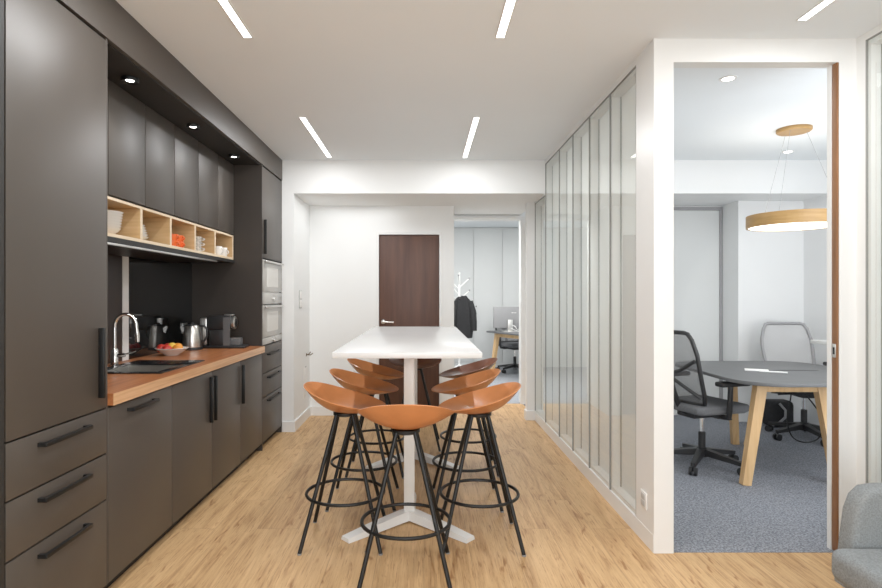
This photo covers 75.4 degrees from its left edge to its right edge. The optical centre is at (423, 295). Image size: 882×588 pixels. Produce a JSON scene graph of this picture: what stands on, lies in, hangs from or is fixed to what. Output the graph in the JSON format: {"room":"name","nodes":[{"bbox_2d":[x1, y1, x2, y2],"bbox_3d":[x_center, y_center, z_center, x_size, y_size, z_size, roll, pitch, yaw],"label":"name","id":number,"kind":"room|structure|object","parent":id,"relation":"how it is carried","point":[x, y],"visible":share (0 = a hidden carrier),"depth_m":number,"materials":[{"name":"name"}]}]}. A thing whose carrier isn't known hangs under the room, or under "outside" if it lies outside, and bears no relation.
{"room":"common room","nodes":[
{"label":"common room","id":0,"kind":"room"},
{"bbox_2d":[280,160,309,420],"bbox_3d":[-1.663,0.000,5.930,0.814,2.620,0.860,0,0,0],"label":"wall","id":1,"kind":"structure","parent":0,"point":[295,212],"depth_m":5.53,"materials":[{"name":"white paint"}]},
{"bbox_2d":[56,0,281,179],"bbox_3d":[-1.668,-1.212,3.648,0.604,0.195,3.697,0,0,0],"label":"ceiling soffit","id":2,"kind":"structure","parent":1,"relation":"attached to","point":[108,19],"depth_m":3.00,"materials":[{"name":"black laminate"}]},
{"bbox_2d":[282,406,310,431],"bbox_3d":[-1.304,1.260,5.873,0.124,0.100,0.774,0,0,0],"label":"baseboard","id":3,"kind":"structure","parent":1,"relation":"attached to","point":[287,426],"depth_m":5.55,"materials":[{"name":"white paint"}]},
{"bbox_2d":[299,290,301,307],"bbox_3d":[-1.250,0.033,5.775,0.012,0.185,0.110,0,0,0],"label":"light switch","id":4,"kind":"object","parent":1,"relation":"attached to","point":[300,291],"visible":1,"depth_m":5.74,"materials":[{"name":"grey plastic"}]},
{"bbox_2d":[303,366,306,398],"bbox_3d":[-1.254,0.907,6.030,0.004,0.325,0.200,0,0,0],"label":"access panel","id":5,"kind":"object","parent":1,"relation":"attached to","point":[305,367],"visible":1,"depth_m":5.98,"materials":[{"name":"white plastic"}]},
{"bbox_2d":[310,206,453,405],"bbox_3d":[-0.485,0.160,6.610,1.630,2.300,0.700,0,0,0],"label":"wall","id":6,"kind":"structure","parent":0,"point":[342,238],"depth_m":6.26,"materials":[{"name":"white paint"}]},
{"bbox_2d":[311,406,450,415],"bbox_3d":[-0.456,1.260,6.253,1.572,0.100,0.014,0,0,0],"label":"baseboard","id":7,"kind":"structure","parent":6,"relation":"attached to","point":[315,410],"depth_m":6.25,"materials":[{"name":"white paint"}]},
{"bbox_2d":[379,235,438,406],"bbox_3d":[-0.164,0.316,6.263,0.657,1.973,0.093,0,0,0],"label":"door","id":8,"kind":"structure","parent":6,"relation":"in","point":[408,264],"depth_m":6.27,"materials":[{"name":"brown wood"}]},
{"bbox_2d":[376,232,441,404],"bbox_3d":[-0.164,0.302,6.281,0.725,2.015,0.058,0,0,0],"label":"trim","id":9,"kind":"structure","parent":6,"relation":"attached to","point":[377,233],"depth_m":6.25,"materials":[{"name":"white paint"}]},
{"bbox_2d":[294,160,544,214],"bbox_3d":[-0.038,-1.150,6.230,2.436,0.320,1.460,0,0,0],"label":"ceiling beam","id":10,"kind":"structure","parent":6,"relation":"attached to","point":[473,187],"depth_m":5.50,"materials":[{"name":"white paint"}]},
{"bbox_2d":[454,212,524,216],"bbox_3d":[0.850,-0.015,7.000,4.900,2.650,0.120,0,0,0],"label":"trim","id":11,"kind":"structure","parent":6,"relation":"in","point":[522,214],"depth_m":6.94,"materials":[{"name":"white paint"}]},
{"bbox_2d":[454,217,524,403],"bbox_3d":[0.791,0.175,6.980,0.912,2.270,0.160,0,0,0],"label":"door frame","id":12,"kind":"structure","parent":6,"relation":"attached to","point":[521,220],"depth_m":6.90,"materials":[{"name":"white paint"}]},
{"bbox_2d":[108,367,844,587],"bbox_3d":[0.665,1.339,4.400,5.270,0.062,13.600,0,0,0],"label":"floor","id":13,"kind":"structure","parent":0,"point":[247,532],"depth_m":3.09,"materials":[{"name":"brown wood"}]},
{"bbox_2d":[0,0,107,587],"bbox_3d":[-1.638,0.100,2.135,0.604,2.420,0.671,0,0,0],"label":"tall cabinet","id":14,"kind":"object","parent":13,"relation":"on","point":[54,66],"visible":1,"depth_m":2.10,"materials":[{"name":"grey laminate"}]},
{"bbox_2d":[103,386,171,587],"bbox_3d":[-1.638,0.896,2.785,0.604,0.828,0.627,0,0,0],"label":"base cabinet","id":15,"kind":"object","parent":13,"relation":"on","point":[139,428],"visible":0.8,"depth_m":2.75,"materials":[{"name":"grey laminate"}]},
{"bbox_2d":[108,346,264,405],"bbox_3d":[-1.657,0.449,3.645,0.625,0.052,2.346,0,0,0],"label":"countertop","id":16,"kind":"structure","parent":15,"relation":"on","point":[121,387],"depth_m":3.27,"materials":[{"name":"red wood"}]},
{"bbox_2d":[109,312,139,366],"bbox_3d":[-1.787,0.257,3.400,0.161,0.318,0.054,0,0,-16],"label":"faucet","id":17,"kind":"object","parent":16,"relation":"on","point":[114,355],"visible":1,"depth_m":3.38,"materials":[{"name":"silver metal"}]},
{"bbox_2d":[108,360,204,373],"bbox_3d":[-1.643,0.504,3.400,0.435,0.180,0.620,0,0,0],"label":"sink","id":18,"kind":"object","parent":16,"relation":"in","point":[138,366],"visible":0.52,"depth_m":3.45,"materials":[{"name":"black metal"}]},
{"bbox_2d":[108,365,178,371],"bbox_3d":[-1.630,0.506,3.295,0.328,0.175,0.318,0,0,0],"label":"basin","id":19,"kind":"object","parent":18,"relation":"in","point":[122,368],"depth_m":3.45,"materials":[{"name":"metal"}]},
{"bbox_2d":[155,346,188,355],"bbox_3d":[-1.800,0.396,4.070,0.224,0.054,0.224,0,0,0],"label":"fruit bowl","id":20,"kind":"object","parent":16,"relation":"on","point":[167,352],"visible":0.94,"depth_m":4.01,"materials":[{"name":"white ceramic"}]},
{"bbox_2d":[180,323,207,350],"bbox_3d":[-1.823,0.316,4.497,0.175,0.214,0.160,0,0,27],"label":"electric kettle","id":21,"kind":"object","parent":16,"relation":"on","point":[192,338],"visible":0.9,"depth_m":4.45,"materials":[{"name":"silver metal"}]},
{"bbox_2d":[200,314,248,347],"bbox_3d":[-1.633,0.286,4.660,0.365,0.274,0.130,0,0,0],"label":"coffee machine","id":22,"kind":"object","parent":16,"relation":"on","point":[219,326],"visible":0.98,"depth_m":4.61,"materials":[{"name":"black plastic"}]},
{"bbox_2d":[230,338,242,344],"bbox_3d":[-1.540,0.372,4.660,0.090,0.058,0.090,0,0,0],"label":"drip tray","id":23,"kind":"object","parent":22,"relation":"on","point":[233,341],"depth_m":4.61,"materials":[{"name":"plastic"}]},
{"bbox_2d":[163,372,213,535],"bbox_3d":[-1.643,0.896,3.392,0.594,0.828,0.582,0,0,0],"label":"base cabinet","id":24,"kind":"object","parent":13,"relation":"on","point":[192,398],"visible":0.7,"depth_m":3.36,"materials":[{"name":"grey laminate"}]},
{"bbox_2d":[204,361,239,497],"bbox_3d":[-1.643,0.896,3.970,0.594,0.828,0.570,0,0,0],"label":"base cabinet","id":25,"kind":"object","parent":13,"relation":"on","point":[226,425],"visible":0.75,"depth_m":3.93,"materials":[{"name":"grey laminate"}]},
{"bbox_2d":[192,165,281,450],"bbox_3d":[-1.649,0.100,5.157,0.626,2.420,0.675,0,0,0],"label":"tall cabinet","id":26,"kind":"object","parent":13,"relation":"on","point":[236,288],"visible":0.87,"depth_m":4.82,"materials":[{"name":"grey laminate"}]},
{"bbox_2d":[263,304,283,344],"bbox_3d":[-1.500,0.248,5.159,0.320,0.339,0.634,0,0,0],"label":"oven","id":27,"kind":"object","parent":26,"relation":"in","point":[272,313],"visible":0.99,"depth_m":5.13,"materials":[{"name":"metal"}]},
{"bbox_2d":[263,259,283,303],"bbox_3d":[-1.500,-0.121,5.159,0.320,0.385,0.634,0,0,0],"label":"oven","id":28,"kind":"object","parent":26,"relation":"in","point":[272,271],"visible":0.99,"depth_m":5.13,"materials":[{"name":"metal"}]},
{"bbox_2d":[234,354,261,470],"bbox_3d":[-1.643,0.896,4.538,0.594,0.828,0.562,0,0,0],"label":"base cabinet","id":29,"kind":"object","parent":13,"relation":"on","point":[250,368],"visible":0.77,"depth_m":4.50,"materials":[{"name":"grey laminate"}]},
{"bbox_2d":[297,382,385,555],"bbox_3d":[-0.425,0.891,3.090,0.444,0.838,0.464,0,0,0],"label":"bar stool","id":30,"kind":"object","parent":13,"relation":"on","point":[343,402],"visible":0.87,"depth_m":3.13,"materials":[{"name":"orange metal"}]},
{"bbox_2d":[325,368,398,511],"bbox_3d":[-0.385,0.891,3.670,0.444,0.838,0.464,0,0,0],"label":"bar stool","id":31,"kind":"object","parent":13,"relation":"on","point":[357,382],"visible":0.88,"depth_m":3.70,"materials":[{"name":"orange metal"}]},
{"bbox_2d":[344,358,403,478],"bbox_3d":[-0.355,0.891,4.300,0.444,0.838,0.464,0,0,0],"label":"bar stool","id":32,"kind":"object","parent":13,"relation":"on","point":[362,367],"visible":0.68,"depth_m":4.31,"materials":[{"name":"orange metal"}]},
{"bbox_2d":[357,404,454,587],"bbox_3d":[-0.085,0.891,2.695,0.464,0.838,0.444,0,0,0],"label":"bar stool","id":33,"kind":"object","parent":13,"relation":"on","point":[404,419],"visible":1,"depth_m":2.56,"materials":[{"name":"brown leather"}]},
{"bbox_2d":[332,327,481,543],"bbox_3d":[-0.086,0.798,4.140,0.766,1.021,2.480,0,0,0],"label":"table","id":34,"kind":"object","parent":13,"relation":"on","point":[410,344],"visible":0.96,"depth_m":3.31,"materials":[{"name":"white metal"}]},
{"bbox_2d":[389,358,441,451],"bbox_3d":[-0.072,0.891,5.000,0.464,0.838,0.444,0,0,0],"label":"bar stool","id":35,"kind":"object","parent":13,"relation":"on","point":[422,363],"visible":0.35,"depth_m":4.97,"materials":[{"name":"black metal"}]},
{"bbox_2d":[454,273,469,367],"bbox_3d":[0.593,0.459,9.545,0.367,1.698,0.367,0,0,11],"label":"coat stand","id":36,"kind":"object","parent":13,"relation":"on","point":[459,286],"visible":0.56,"depth_m":9.53,"materials":[{"name":"white metal"}]},
{"bbox_2d":[454,296,476,337],"bbox_3d":[0.640,0.343,9.373,0.451,0.695,0.186,0,0,0],"label":"jacket","id":37,"kind":"object","parent":36,"relation":"hanging from","point":[465,317],"visible":0.78,"depth_m":9.30,"materials":[{"name":"black fabric"}]},
{"bbox_2d":[431,369,503,512],"bbox_3d":[0.268,0.891,3.660,0.444,0.838,0.464,0,0,0],"label":"bar stool","id":38,"kind":"object","parent":13,"relation":"on","point":[482,379],"visible":0.8,"depth_m":3.67,"materials":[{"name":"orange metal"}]},
{"bbox_2d":[439,358,498,476],"bbox_3d":[0.335,0.891,4.330,0.444,0.838,0.464,0,0,0],"label":"bar stool","id":39,"kind":"object","parent":13,"relation":"on","point":[486,364],"visible":0.48,"depth_m":4.43,"materials":[{"name":"brown leather"}]},
{"bbox_2d":[438,382,525,556],"bbox_3d":[0.298,0.891,3.075,0.444,0.838,0.464,0,0,0],"label":"bar stool","id":40,"kind":"object","parent":13,"relation":"on","point":[481,403],"visible":0.9,"depth_m":3.08,"materials":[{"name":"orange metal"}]},
{"bbox_2d":[454,228,518,366],"bbox_3d":[0.825,0.025,10.780,4.850,2.570,0.600,0,0,0],"label":"wardrobe","id":41,"kind":"object","parent":13,"relation":"on","point":[489,257],"visible":0.32,"depth_m":10.50,"materials":[{"name":"white wood"}]},
{"bbox_2d":[486,330,518,368],"bbox_3d":[1.870,0.940,9.190,1.400,0.745,1.000,0,0,-28],"label":"office desk","id":42,"kind":"object","parent":13,"relation":"on","point":[497,333],"visible":0.23,"depth_m":9.21,"materials":[{"name":"wood"}]},
{"bbox_2d":[493,307,518,331],"bbox_3d":[1.371,0.369,9.065,0.540,0.394,0.210,0,0,-4],"label":"monitor","id":43,"kind":"object","parent":42,"relation":"on","point":[503,317],"visible":0.84,"depth_m":9.05,"materials":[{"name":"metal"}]},
{"bbox_2d":[495,328,518,372],"bbox_3d":[1.567,0.780,9.867,0.664,1.055,0.685,0,0,-27],"label":"office chair","id":44,"kind":"object","parent":13,"relation":"on","point":[512,344],"visible":0.38,"depth_m":9.80,"materials":[{"name":"black plastic"}]},
{"bbox_2d":[832,483,881,587],"bbox_3d":[1.835,1.012,1.800,0.680,0.596,0.800,0,0,0],"label":"armchair","id":45,"kind":"object","parent":13,"relation":"on","point":[857,560],"visible":1,"depth_m":2.11,"materials":[{"name":"fabric"}]},
{"bbox_2d":[832,549,881,587],"bbox_3d":[1.835,0.985,1.758,0.680,0.120,0.715,0,0,0],"label":"seat cushion","id":46,"kind":"object","parent":45,"relation":"on","point":[854,568],"depth_m":2.00,"materials":[{"name":"fabric"}]},
{"bbox_2d":[454,221,518,227],"bbox_3d":[0.850,-1.302,9.070,4.900,0.075,4.260,0,0,0],"label":"ceiling","id":47,"kind":"structure","parent":0,"point":[457,224],"depth_m":10.08,"materials":[{"name":"paint"}]},
{"bbox_2d":[116,0,881,159],"bbox_3d":[0.990,-1.350,1.600,6.120,0.080,8.000,0,0,0],"label":"ceiling","id":48,"kind":"structure","parent":0,"point":[373,79],"depth_m":3.31,"materials":[{"name":"paint"}]},
{"bbox_2d":[217,0,252,37],"bbox_3d":[-0.890,-1.307,2.280,0.050,0.004,1.212,0,0,0],"label":"recessed light","id":49,"kind":"object","parent":48,"relation":"in","point":[226,5],"visible":1,"depth_m":2.68,"materials":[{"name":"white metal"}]},
{"bbox_2d":[299,117,331,157],"bbox_3d":[-0.890,-1.307,4.770,0.050,0.004,1.212,0,0,0],"label":"recessed light","id":50,"kind":"object","parent":48,"relation":"in","point":[304,120],"visible":1,"depth_m":4.67,"materials":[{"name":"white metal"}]},
{"bbox_2d":[462,117,479,157],"bbox_3d":[0.385,-1.307,4.770,0.050,0.004,1.212,0,0,0],"label":"recessed light","id":51,"kind":"object","parent":48,"relation":"in","point":[475,121],"visible":1,"depth_m":4.66,"materials":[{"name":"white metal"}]},
{"bbox_2d":[495,0,516,37],"bbox_3d":[0.385,-1.307,2.280,0.050,0.004,1.212,0,0,0],"label":"recessed light","id":52,"kind":"object","parent":48,"relation":"in","point":[509,5],"visible":1,"depth_m":2.68,"materials":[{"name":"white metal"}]},
{"bbox_2d":[719,75,736,81],"bbox_3d":[1.830,-1.308,3.430,0.100,0.005,0.100,0,0,0],"label":"recessed light","id":53,"kind":"object","parent":48,"relation":"in","point":[728,78],"visible":1,"depth_m":3.42,"materials":[{"name":"white metal"}]},
{"bbox_2d":[746,124,826,231],"bbox_3d":[2.895,-0.924,4.460,0.660,0.769,0.660,0,0,0],"label":"pendant lamp","id":54,"kind":"object","parent":48,"relation":"hanging from","point":[816,218],"visible":0.84,"depth_m":4.34,"materials":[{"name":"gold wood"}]},
{"bbox_2d":[749,222,826,230],"bbox_3d":[2.895,-0.559,4.460,0.622,0.032,0.622,0,0,0],"label":"diffuser","id":55,"kind":"object","parent":54,"relation":"attached to","point":[753,226],"depth_m":4.45,"materials":[{"name":"white plastic"}]},
{"bbox_2d":[796,0,834,20],"bbox_3d":[1.790,-1.307,2.100,0.050,0.004,1.212,0,0,0],"label":"recessed light","id":56,"kind":"object","parent":48,"relation":"in","point":[824,3],"visible":1,"depth_m":2.61,"materials":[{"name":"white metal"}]},
{"bbox_2d":[525,202,534,410],"bbox_3d":[1.147,0.160,6.070,0.117,2.300,0.100,0,0,0],"label":"pillar","id":57,"kind":"structure","parent":0,"point":[529,206],"depth_m":6.02,"materials":[{"name":"white paint"}]},
{"bbox_2d":[524,409,535,419],"bbox_3d":[1.142,1.260,6.063,0.136,0.100,0.114,0,0,0],"label":"baseboard","id":58,"kind":"structure","parent":57,"relation":"attached to","point":[528,415],"depth_m":6.01,"materials":[{"name":"white paint"}]},
{"bbox_2d":[535,48,645,526],"bbox_3d":[1.210,0.000,4.520,0.080,2.620,3.040,0,0,0],"label":"frame","id":59,"kind":"object","parent":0,"point":[639,62],"visible":0.36,"depth_m":3.07,"materials":[{"name":"white paint"}]},
{"bbox_2d":[535,412,653,552],"bbox_3d":[1.179,1.265,4.463,0.022,0.090,3.115,0,0,0],"label":"baseboard","id":60,"kind":"structure","parent":59,"relation":"attached to","point":[618,505],"depth_m":3.71,"materials":[{"name":"white paint"}]},
{"bbox_2d":[535,196,544,420],"bbox_3d":[1.208,0.122,5.760,0.075,2.195,0.520,0,0,0],"label":"window","id":61,"kind":"structure","parent":60,"relation":"in","point":[539,205],"depth_m":6.00,"materials":[{"name":"clear glass"}]},
{"bbox_2d":[542,204,544,412],"bbox_3d":[1.238,0.125,5.760,0.004,2.140,0.476,0,0,0],"label":"blind","id":62,"kind":"object","parent":61,"relation":"attached to","point":[543,205],"depth_m":5.90,"materials":[{"name":"fabric"}]},
{"bbox_2d":[545,149,558,434],"bbox_3d":[1.208,-0.028,5.223,0.075,2.495,0.555,0,0,0],"label":"window","id":63,"kind":"structure","parent":60,"relation":"in","point":[552,165],"depth_m":5.47,"materials":[{"name":"clear glass"}]},
{"bbox_2d":[553,161,558,425],"bbox_3d":[1.238,-0.025,5.223,0.004,2.440,0.511,0,0,0],"label":"blind","id":64,"kind":"object","parent":63,"relation":"attached to","point":[556,163],"depth_m":5.32,"materials":[{"name":"fabric"}]},
{"bbox_2d":[559,135,571,448],"bbox_3d":[1.208,-0.028,4.720,0.075,2.495,0.450,0,0,0],"label":"window","id":65,"kind":"structure","parent":60,"relation":"in","point":[565,151],"depth_m":4.92,"materials":[{"name":"clear glass"}]},
{"bbox_2d":[567,147,571,438],"bbox_3d":[1.238,-0.025,4.720,0.004,2.440,0.406,0,0,0],"label":"blind","id":66,"kind":"object","parent":65,"relation":"attached to","point":[569,150],"depth_m":4.84,"materials":[{"name":"fabric"}]},
{"bbox_2d":[572,117,588,465],"bbox_3d":[1.208,-0.028,4.270,0.075,2.495,0.450,0,0,0],"label":"window","id":67,"kind":"structure","parent":60,"relation":"in","point":[580,137],"depth_m":4.47,"materials":[{"name":"clear glass"}]},
{"bbox_2d":[582,130,588,454],"bbox_3d":[1.238,-0.025,4.270,0.004,2.440,0.406,0,0,0],"label":"blind","id":68,"kind":"object","parent":67,"relation":"attached to","point":[585,135],"depth_m":4.36,"materials":[{"name":"fabric"}]},
{"bbox_2d":[589,94,609,488],"bbox_3d":[1.208,-0.028,3.820,0.075,2.495,0.450,0,0,0],"label":"glass partition panel","id":69,"kind":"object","parent":60,"relation":"in","point":[599,119],"depth_m":4.01,"materials":[{"name":"clear glass"}]},
{"bbox_2d":[599,110,608,473],"bbox_3d":[1.238,-0.025,3.820,0.004,2.440,0.406,0,0,0],"label":"blind","id":70,"kind":"object","parent":69,"relation":"attached to","point":[604,117],"depth_m":3.90,"materials":[{"name":"fabric"}]},
{"bbox_2d":[610,66,635,514],"bbox_3d":[1.208,-0.028,3.370,0.075,2.495,0.450,0,0,0],"label":"glass partition panel","id":71,"kind":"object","parent":60,"relation":"in","point":[623,96],"depth_m":3.55,"materials":[{"name":"clear glass"}]},
{"bbox_2d":[622,83,635,499],"bbox_3d":[1.238,-0.025,3.370,0.004,2.440,0.406,0,0,0],"label":"blind","id":72,"kind":"object","parent":71,"relation":"attached to","point":[629,94],"depth_m":3.43,"materials":[{"name":"glass"}]},
{"bbox_2d":[640,489,646,510],"bbox_3d":[1.165,1.080,3.025,0.010,0.090,0.080,0,0,0],"label":"wall socket","id":73,"kind":"object","parent":59,"relation":"attached to","point":[643,495],"visible":1,"depth_m":3.01,"materials":[{"name":"white plastic"}]},
{"bbox_2d":[674,201,803,421],"bbox_3d":[2.599,0.110,6.145,2.703,2.400,0.430,0,0,0],"label":"wall","id":74,"kind":"structure","parent":0,"point":[763,272],"depth_m":5.93,"materials":[{"name":"white paint"}]},
{"bbox_2d":[674,207,722,414],"bbox_3d":[2.815,0.168,6.249,0.910,2.285,0.022,0,0,0],"label":"door","id":75,"kind":"structure","parent":74,"relation":"in","point":[698,235],"depth_m":6.25,"materials":[{"name":"white glass"}]},
{"bbox_2d":[674,160,826,205],"bbox_3d":[2.565,-1.150,5.880,2.770,0.320,0.760,0,0,0],"label":"ceiling beam","id":76,"kind":"structure","parent":74,"relation":"attached to","point":[696,182],"depth_m":5.50,"materials":[{"name":"white paint"}]},
{"bbox_2d":[646,39,855,552],"bbox_3d":[1.705,0.000,2.950,1.070,2.620,0.100,0,0,0],"label":"wall","id":77,"kind":"structure","parent":0,"point":[662,55],"depth_m":2.90,"materials":[{"name":"white paint"}]},
{"bbox_2d":[832,62,838,549],"bbox_3d":[2.105,0.058,2.920,0.014,2.496,0.036,0,0,0],"label":"door","id":78,"kind":"structure","parent":77,"relation":"in","point":[835,67],"depth_m":2.91,"materials":[{"name":"wood"}]},
{"bbox_2d":[866,31,881,482],"bbox_3d":[2.237,-0.028,2.615,0.075,2.495,0.450,0,0,0],"label":"glass partition panel","id":79,"kind":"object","parent":77,"relation":"in","point":[874,43],"depth_m":2.82,"materials":[{"name":"clear glass"}]},
{"bbox_2d":[674,415,833,552],"bbox_3d":[2.575,1.339,4.585,2.750,0.062,3.350,0,0,0],"label":"floor","id":80,"kind":"structure","parent":0,"point":[784,509],"depth_m":3.72,"materials":[{"name":"grey carpet"}]},
{"bbox_2d":[674,330,749,475],"bbox_3d":[2.138,0.780,4.398,0.685,1.055,0.664,0,0,-18],"label":"office chair","id":81,"kind":"object","parent":80,"relation":"on","point":[695,406],"visible":0.6,"depth_m":4.21,"materials":[{"name":"black plastic"}]},
{"bbox_2d":[676,361,826,485],"bbox_3d":[2.710,0.943,4.391,1.180,0.745,1.343,0,0,0],"label":"meeting table","id":82,"kind":"object","parent":80,"relation":"on","point":[800,377],"visible":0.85,"depth_m":3.97,"materials":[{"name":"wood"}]},
{"bbox_2d":[744,368,787,372],"bbox_3d":[2.591,0.565,4.326,0.275,0.012,0.160,0,0,28],"label":"notepad","id":83,"kind":"object","parent":82,"relation":"on","point":[746,369],"visible":1,"depth_m":4.32,"materials":[{"name":"paper"}]},
{"bbox_2d":[786,392,820,442],"bbox_3d":[3.172,0.914,4.735,0.317,0.632,0.081,0,0,0],"label":"cable","id":84,"kind":"object","parent":82,"relation":"hanging from","point":[790,392],"visible":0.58,"depth_m":4.74,"materials":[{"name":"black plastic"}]},
{"bbox_2d":[762,399,793,425],"bbox_3d":[3.570,1.178,5.734,0.260,0.260,0.232,0,0,0],"label":"backpack","id":85,"kind":"object","parent":80,"relation":"on","point":[775,410],"visible":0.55,"depth_m":5.67,"materials":[{"name":"black fabric"}]},
{"bbox_2d":[760,322,826,446],"bbox_3d":[3.500,0.780,5.258,0.664,1.055,0.685,0,0,2],"label":"office chair","id":86,"kind":"object","parent":80,"relation":"on","point":[779,341],"visible":0.56,"depth_m":5.51,"materials":[{"name":"black plastic"}]},
{"bbox_2d":[804,195,826,424],"bbox_3d":[4.000,0.000,4.630,0.100,2.620,3.460,0,0,0],"label":"wall","id":87,"kind":"structure","parent":0,"point":[815,241],"depth_m":5.74,"materials":[{"name":"white paint"}]},
{"bbox_2d":[810,340,826,344],"bbox_3d":[3.675,0.400,4.460,0.550,0.030,1.120,0,0,0],"label":"wall shelf","id":88,"kind":"object","parent":87,"relation":"attached to","point":[823,342],"visible":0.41,"depth_m":4.93,"materials":[{"name":"white metal"}]},
{"bbox_2d":[856,24,881,484],"bbox_3d":[2.250,0.000,0.250,0.100,2.620,5.300,0,0,0],"label":"frame","id":89,"kind":"object","parent":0,"point":[860,41],"visible":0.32,"depth_m":2.87,"materials":[{"name":"white paint"}]},
{"bbox_3d":[-2.020,0.000,1.550,0.100,2.620,7.900,0,0,0],"label":"wall","id":90,"kind":"structure","parent":0,"visible":0},
{"bbox_2d":[108,254,121,363],"bbox_3d":[-1.966,0.071,3.088,0.008,0.701,1.234,0,0,0],"label":"backsplash","id":91,"kind":"structure","parent":90,"relation":"attached to","point":[114,261],"depth_m":3.61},
{"bbox_2d":[122,256,128,360],"bbox_3d":[-1.964,0.071,3.743,0.012,0.701,0.075,0,0,0],"label":"trim","id":92,"kind":"structure","parent":90,"relation":"attached to","point":[125,260],"depth_m":3.74,"materials":[{"name":"white paint"}]},
{"bbox_2d":[108,79,144,206],"bbox_3d":[-1.774,-0.808,3.094,0.333,0.592,0.385,0,0,0],"label":"upper cabinet","id":93,"kind":"object","parent":90,"relation":"attached to","point":[126,113],"visible":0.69,"depth_m":3.08,"materials":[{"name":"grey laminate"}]},
{"bbox_2d":[121,75,138,84],"bbox_3d":[-1.494,-1.096,2.896,0.084,0.020,0.084,0,0,0],"label":"recessed light","id":94,"kind":"object","parent":90,"relation":"attached to","point":[127,79],"visible":1,"depth_m":2.88,"materials":[{"name":"black metal"}]},
{"bbox_2d":[142,105,173,215],"bbox_3d":[-1.774,-0.808,3.481,0.333,0.592,0.386,0,0,0],"label":"upper cabinet","id":95,"kind":"object","parent":90,"relation":"attached to","point":[159,132],"visible":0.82,"depth_m":3.46,"materials":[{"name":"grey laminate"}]},
{"bbox_2d":[129,257,191,358],"bbox_3d":[-1.966,0.071,4.309,0.008,0.701,1.058,0,0,0],"label":"backsplash","id":96,"kind":"structure","parent":90,"relation":"attached to","point":[160,292],"depth_m":4.20,"materials":[{"name":"black glass"}]},
{"bbox_2d":[108,196,232,259],"bbox_3d":[-1.786,-0.406,3.637,0.363,0.203,2.326,0,0,0],"label":"cubby shelf","id":97,"kind":"object","parent":90,"relation":"attached to","point":[160,227],"visible":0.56,"depth_m":3.60,"materials":[{"name":"brown wood"}]},
{"bbox_2d":[108,227,120,233],"bbox_3d":[-1.700,-0.340,3.020,0.170,0.038,0.169,0,0,0],"label":"serving bowl","id":98,"kind":"object","parent":97,"relation":"in","point":[113,230],"visible":0.18,"depth_m":3.00,"materials":[{"name":"white ceramic"}]},
{"bbox_2d":[108,236,233,262],"bbox_3d":[-1.774,-0.280,3.645,0.386,0.047,2.340,0,0,0],"label":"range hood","id":99,"kind":"object","parent":97,"relation":"attached to","point":[116,246],"visible":0.58,"depth_m":3.56,"materials":[{"name":"black metal"}]},
{"bbox_2d":[172,240,179,246],"bbox_3d":[-1.645,-0.342,3.752,0.093,0.042,0.071,0,0,0],"label":"mug","id":100,"kind":"object","parent":97,"relation":"in","point":[174,243],"visible":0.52,"depth_m":3.73,"materials":[{"name":"orange ceramic"}]},
{"bbox_2d":[172,234,179,240],"bbox_3d":[-1.645,-0.385,3.752,0.093,0.042,0.071,0,0,0],"label":"mug","id":101,"kind":"object","parent":100,"relation":"on","point":[175,237],"visible":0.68,"depth_m":3.73,"materials":[{"name":"orange ceramic"}]},
{"bbox_2d":[216,246,223,254],"bbox_3d":[-1.643,-0.358,4.547,0.094,0.074,0.080,0,0,-18],"label":"mug","id":102,"kind":"object","parent":97,"relation":"in","point":[219,249],"visible":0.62,"depth_m":4.52,"materials":[{"name":"white ceramic"}]},
{"bbox_2d":[108,43,259,164],"bbox_3d":[-1.679,-1.110,3.645,0.582,0.006,2.346,0,0,0],"label":"trim","id":103,"kind":"structure","parent":90,"relation":"attached to","point":[148,91],"depth_m":3.33,"materials":[{"name":"black wood"}]},
{"bbox_2d":[172,125,197,223],"bbox_3d":[-1.774,-0.808,3.869,0.333,0.592,0.385,0,0,0],"label":"upper cabinet","id":104,"kind":"object","parent":90,"relation":"attached to","point":[185,145],"visible":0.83,"depth_m":3.84,"materials":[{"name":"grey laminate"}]},
{"bbox_2d":[186,123,199,129],"bbox_3d":[-1.494,-1.096,3.690,0.084,0.020,0.084,0,0,0],"label":"recessed light","id":105,"kind":"object","parent":90,"relation":"attached to","point":[192,126],"visible":1,"depth_m":3.68,"materials":[{"name":"black metal"}]},
{"bbox_2d":[196,141,217,229],"bbox_3d":[-1.774,-0.808,4.256,0.333,0.592,0.386,0,0,0],"label":"upper cabinet","id":106,"kind":"object","parent":90,"relation":"attached to","point":[207,158],"visible":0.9,"depth_m":4.23,"materials":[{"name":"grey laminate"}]},
{"bbox_2d":[216,155,233,234],"bbox_3d":[-1.774,-0.808,4.634,0.333,0.592,0.366,0,0,0],"label":"upper cabinet","id":107,"kind":"object","parent":90,"relation":"attached to","point":[225,168],"visible":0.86,"depth_m":4.62,"materials":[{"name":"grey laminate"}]},
{"bbox_2d":[228,154,239,158],"bbox_3d":[-1.494,-1.096,4.480,0.084,0.020,0.084,0,0,0],"label":"recessed light","id":108,"kind":"object","parent":90,"relation":"attached to","point":[232,156],"visible":1,"depth_m":4.46,"materials":[{"name":"black metal"}]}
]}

